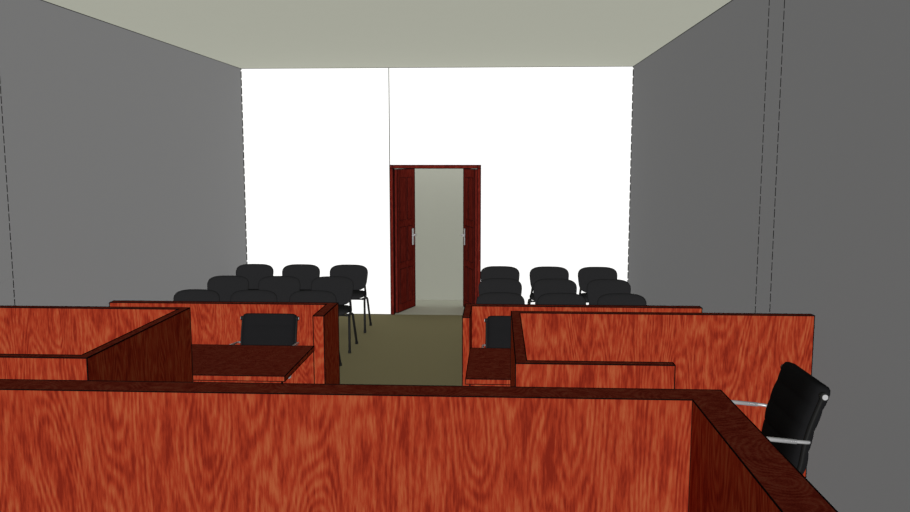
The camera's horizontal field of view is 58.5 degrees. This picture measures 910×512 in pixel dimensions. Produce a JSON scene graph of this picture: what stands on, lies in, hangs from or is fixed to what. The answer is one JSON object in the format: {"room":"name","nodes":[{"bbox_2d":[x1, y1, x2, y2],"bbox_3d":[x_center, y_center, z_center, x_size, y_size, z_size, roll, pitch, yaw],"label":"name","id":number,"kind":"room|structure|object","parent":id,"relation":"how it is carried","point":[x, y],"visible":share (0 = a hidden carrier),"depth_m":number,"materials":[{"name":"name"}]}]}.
{"room":"courtroom","nodes":[
{"label":"courtroom","id":0,"kind":"room"},
{"bbox_2d":[0,0,247,305],"bbox_3d":[-3.339,-0.116,5.083,0.130,3.440,12.965,0,7,3],"label":"wall","id":1,"kind":"structure","parent":0,"point":[122,170],"depth_m":7.42,"materials":[{"name":"grey paint"}]},
{"bbox_2d":[44,0,730,67],"bbox_3d":[-0.610,-1.856,4.729,5.655,0.120,12.960,0,7,3],"label":"ceiling","id":2,"kind":"structure","parent":0,"point":[237,33],"depth_m":7.70,"materials":[{"name":"paint"}]},
{"bbox_2d":[339,300,463,385],"bbox_3d":[-0.579,1.586,5.747,5.655,0.120,14.150,0,7,3],"label":"floor","id":3,"kind":"structure","parent":0,"point":[397,349],"depth_m":9.49,"materials":[{"name":"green carpet"}]},
{"bbox_2d":[173,289,219,300],"bbox_3d":[-2.771,0.789,8.492,0.606,0.805,0.569,0,7,3],"label":"chair","id":4,"kind":"object","parent":3,"relation":"on","point":[189,294],"visible":0.06,"depth_m":8.68,"materials":[{"name":"black fabric"}]},
{"bbox_2d":[207,275,248,300],"bbox_3d":[-2.718,0.665,9.503,0.606,0.805,0.569,0,7,3],"label":"chair","id":5,"kind":"object","parent":3,"relation":"on","point":[225,286],"visible":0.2,"depth_m":9.68,"materials":[{"name":"black fabric"}]},
{"bbox_2d":[192,344,314,382],"bbox_3d":[-1.884,1.119,5.966,1.535,0.751,0.885,0,7,3],"label":"table","id":6,"kind":"object","parent":3,"relation":"on","point":[211,362],"visible":0.24,"depth_m":5.81,"materials":[{"name":"brown wood"}]},
{"bbox_2d":[230,290,276,301],"bbox_3d":[-2.152,0.792,8.460,0.606,0.805,0.569,0,7,3],"label":"chair","id":7,"kind":"object","parent":3,"relation":"on","point":[242,295],"visible":0.11,"depth_m":8.64,"materials":[{"name":"black fabric"}]},
{"bbox_2d":[236,264,273,289],"bbox_3d":[-2.662,0.536,10.564,0.606,0.805,0.569,0,7,3],"label":"chair","id":8,"kind":"object","parent":3,"relation":"on","point":[254,273],"visible":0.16,"depth_m":10.74,"materials":[{"name":"black fabric"}]},
{"bbox_2d":[229,313,299,378],"bbox_3d":[-1.576,0.961,6.649,0.626,0.900,0.597,0,7,3],"label":"office chair","id":9,"kind":"object","parent":3,"relation":"on","point":[256,328],"visible":0.22,"depth_m":6.80,"materials":[{"name":"black leather"}]},
{"bbox_2d":[258,276,299,301],"bbox_3d":[-2.099,0.669,9.471,0.606,0.805,0.569,0,7,3],"label":"chair","id":10,"kind":"object","parent":3,"relation":"on","point":[283,287],"visible":0.28,"depth_m":9.65,"materials":[{"name":"black fabric"}]},
{"bbox_2d":[282,264,319,290],"bbox_3d":[-2.042,0.540,10.531,0.606,0.805,0.569,0,7,3],"label":"chair","id":11,"kind":"object","parent":3,"relation":"on","point":[306,273],"visible":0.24,"depth_m":10.71,"materials":[{"name":"black fabric"}]},
{"bbox_2d":[289,290,341,365],"bbox_3d":[-1.518,0.797,8.427,0.606,0.805,0.569,0,7,3],"label":"chair","id":12,"kind":"object","parent":3,"relation":"on","point":[304,295],"visible":0.16,"depth_m":8.61,"materials":[{"name":"black fabric"}]},
{"bbox_2d":[311,276,357,352],"bbox_3d":[-1.464,0.673,9.438,0.606,0.805,0.569,0,7,3],"label":"chair","id":13,"kind":"object","parent":3,"relation":"on","point":[342,287],"visible":0.5,"depth_m":9.60,"materials":[{"name":"black fabric"}]},
{"bbox_2d":[330,264,371,332],"bbox_3d":[-1.408,0.544,10.498,0.606,0.805,0.569,0,7,3],"label":"chair","id":14,"kind":"object","parent":3,"relation":"on","point":[358,274],"visible":0.61,"depth_m":10.66,"materials":[{"name":"black fabric"}]},
{"bbox_2d":[109,300,701,385],"bbox_3d":[-0.503,0.908,7.108,5.338,0.894,0.627,0,7,3],"label":"wall","id":15,"kind":"structure","parent":3,"relation":"on","point":[212,322],"depth_m":7.32,"materials":[{"name":"brown wood"}]},
{"bbox_2d":[465,348,509,385],"bbox_3d":[0.860,1.137,5.823,1.540,0.751,0.885,0,7,3],"label":"table","id":16,"kind":"object","parent":3,"relation":"on","point":[485,366],"visible":0.16,"depth_m":5.67,"materials":[{"name":"brown wood"}]},
{"bbox_2d":[481,316,510,347],"bbox_3d":[0.481,0.974,6.542,0.626,0.900,0.597,0,7,3],"label":"office chair","id":17,"kind":"object","parent":3,"relation":"on","point":[498,328],"visible":0.11,"depth_m":6.70,"materials":[{"name":"black leather"}]},
{"bbox_2d":[478,278,521,294],"bbox_3d":[0.515,0.692,9.285,0.606,0.805,0.569,0,7,3],"label":"chair","id":18,"kind":"object","parent":3,"relation":"on","point":[489,285],"visible":0.2,"depth_m":9.47,"materials":[{"name":"black fabric"}]},
{"bbox_2d":[480,266,519,280],"bbox_3d":[0.572,0.563,10.345,0.606,0.805,0.569,0,7,3],"label":"chair","id":19,"kind":"object","parent":3,"relation":"on","point":[509,272],"visible":0.2,"depth_m":10.53,"materials":[{"name":"black fabric"}]},
{"bbox_2d":[476,292,524,303],"bbox_3d":[0.463,0.813,8.293,0.606,0.805,0.569,0,7,3],"label":"chair","id":20,"kind":"object","parent":3,"relation":"on","point":[492,297],"visible":0.12,"depth_m":8.48,"materials":[{"name":"black fabric"}]},
{"bbox_2d":[527,266,568,303],"bbox_3d":[1.206,0.567,10.312,0.606,0.805,0.569,0,7,3],"label":"chair","id":21,"kind":"object","parent":3,"relation":"on","point":[543,272],"visible":0.41,"depth_m":10.49,"materials":[{"name":"black fabric"}]},
{"bbox_2d":[533,279,576,303],"bbox_3d":[1.149,0.696,9.252,0.606,0.805,0.569,0,7,3],"label":"chair","id":22,"kind":"object","parent":3,"relation":"on","point":[542,286],"visible":0.2,"depth_m":9.43,"materials":[{"name":"black fabric"}]},
{"bbox_2d":[537,293,585,304],"bbox_3d":[1.097,0.817,8.260,0.606,0.805,0.569,0,7,3],"label":"chair","id":23,"kind":"object","parent":3,"relation":"on","point":[549,298],"visible":0.12,"depth_m":8.45,"materials":[{"name":"black fabric"}]},
{"bbox_2d":[578,267,616,302],"bbox_3d":[1.825,0.571,10.280,0.606,0.805,0.569,0,7,3],"label":"chair","id":24,"kind":"object","parent":3,"relation":"on","point":[586,274],"visible":0.34,"depth_m":10.46,"materials":[{"name":"black fabric"}]},
{"bbox_2d":[587,279,630,304],"bbox_3d":[1.768,0.700,9.219,0.606,0.805,0.569,0,7,3],"label":"chair","id":25,"kind":"object","parent":3,"relation":"on","point":[596,288],"visible":0.2,"depth_m":9.40,"materials":[{"name":"black fabric"}]},
{"bbox_2d":[597,293,646,304],"bbox_3d":[1.716,0.821,8.228,0.606,0.805,0.569,0,7,3],"label":"chair","id":26,"kind":"object","parent":3,"relation":"on","point":[614,298],"visible":0.12,"depth_m":8.41,"materials":[{"name":"black fabric"}]},
{"bbox_3d":[-0.778,1.812,1.952,5.331,0.349,6.550,0,7,3],"label":"platform","id":27,"kind":"object","parent":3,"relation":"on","visible":0},
{"bbox_2d":[0,305,192,381],"bbox_3d":[-2.470,0.855,4.374,1.693,0.961,1.240,0,7,3],"label":"box","id":28,"kind":"object","parent":27,"relation":"on","point":[107,343],"visible":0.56,"depth_m":4.77,"materials":[{"name":"brown wood"}]},
{"bbox_2d":[0,379,837,511],"bbox_3d":[-0.777,1.088,1.882,3.208,1.099,1.889,0,7,3],"label":"bench","id":29,"kind":"object","parent":27,"relation":"on","point":[66,445],"visible":1,"depth_m":2.63,"materials":[{"name":"brown wood"}]},
{"bbox_2d":[510,311,814,477],"bbox_3d":[1.158,0.878,4.174,1.728,0.962,1.220,0,7,3],"label":"box","id":30,"kind":"object","parent":27,"relation":"on","point":[740,355],"visible":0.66,"depth_m":4.68,"materials":[{"name":"brown wood"}]},
{"bbox_2d":[732,362,830,473],"bbox_3d":[1.304,0.965,3.710,0.597,0.900,0.626,0,7,3],"label":"office chair","id":31,"kind":"object","parent":27,"relation":"on","point":[797,401],"visible":0.41,"depth_m":3.54,"materials":[{"name":"black leather"}]},
{"bbox_2d":[241,66,633,313],"bbox_3d":[-0.273,-0.874,11.305,5.365,3.430,0.125,0,7,3],"label":"wall","id":32,"kind":"structure","parent":0,"point":[551,146],"depth_m":11.19,"materials":[{"name":"white paint"}]},
{"bbox_2d":[394,169,416,312],"bbox_3d":[-0.720,-0.235,11.743,0.171,2.042,0.592,3,7,22],"label":"door","id":33,"kind":"structure","parent":32,"relation":"in","point":[404,179],"depth_m":11.67,"materials":[{"name":"brown wood"}]},
{"bbox_2d":[389,165,480,314],"bbox_3d":[-0.270,-0.220,11.387,1.268,2.108,0.168,0,7,3],"label":"door frame","id":34,"kind":"structure","parent":32,"relation":"attached to","point":[391,167],"depth_m":11.27,"materials":[{"name":"brown wood"}]},
{"bbox_2d":[461,169,476,306],"bbox_3d":[0.219,-0.229,11.696,0.171,2.042,0.592,-2,7,-15],"label":"door","id":35,"kind":"structure","parent":32,"relation":"in","point":[469,234],"depth_m":11.61,"materials":[{"name":"brown wood"}]},
{"bbox_2d":[415,169,462,299],"bbox_3d":[-0.142,-0.761,12.525,4.800,2.900,0.100,0,7,3],"label":"wall","id":36,"kind":"structure","parent":0,"point":[438,192],"depth_m":12.53,"materials":[{"name":"paint"}]},
{"bbox_2d":[627,0,909,511],"bbox_3d":[2.119,-0.081,4.798,0.130,3.440,12.965,0,7,3],"label":"wall","id":37,"kind":"structure","parent":0,"point":[770,157],"depth_m":4.75,"materials":[{"name":"grey paint"}]}
]}

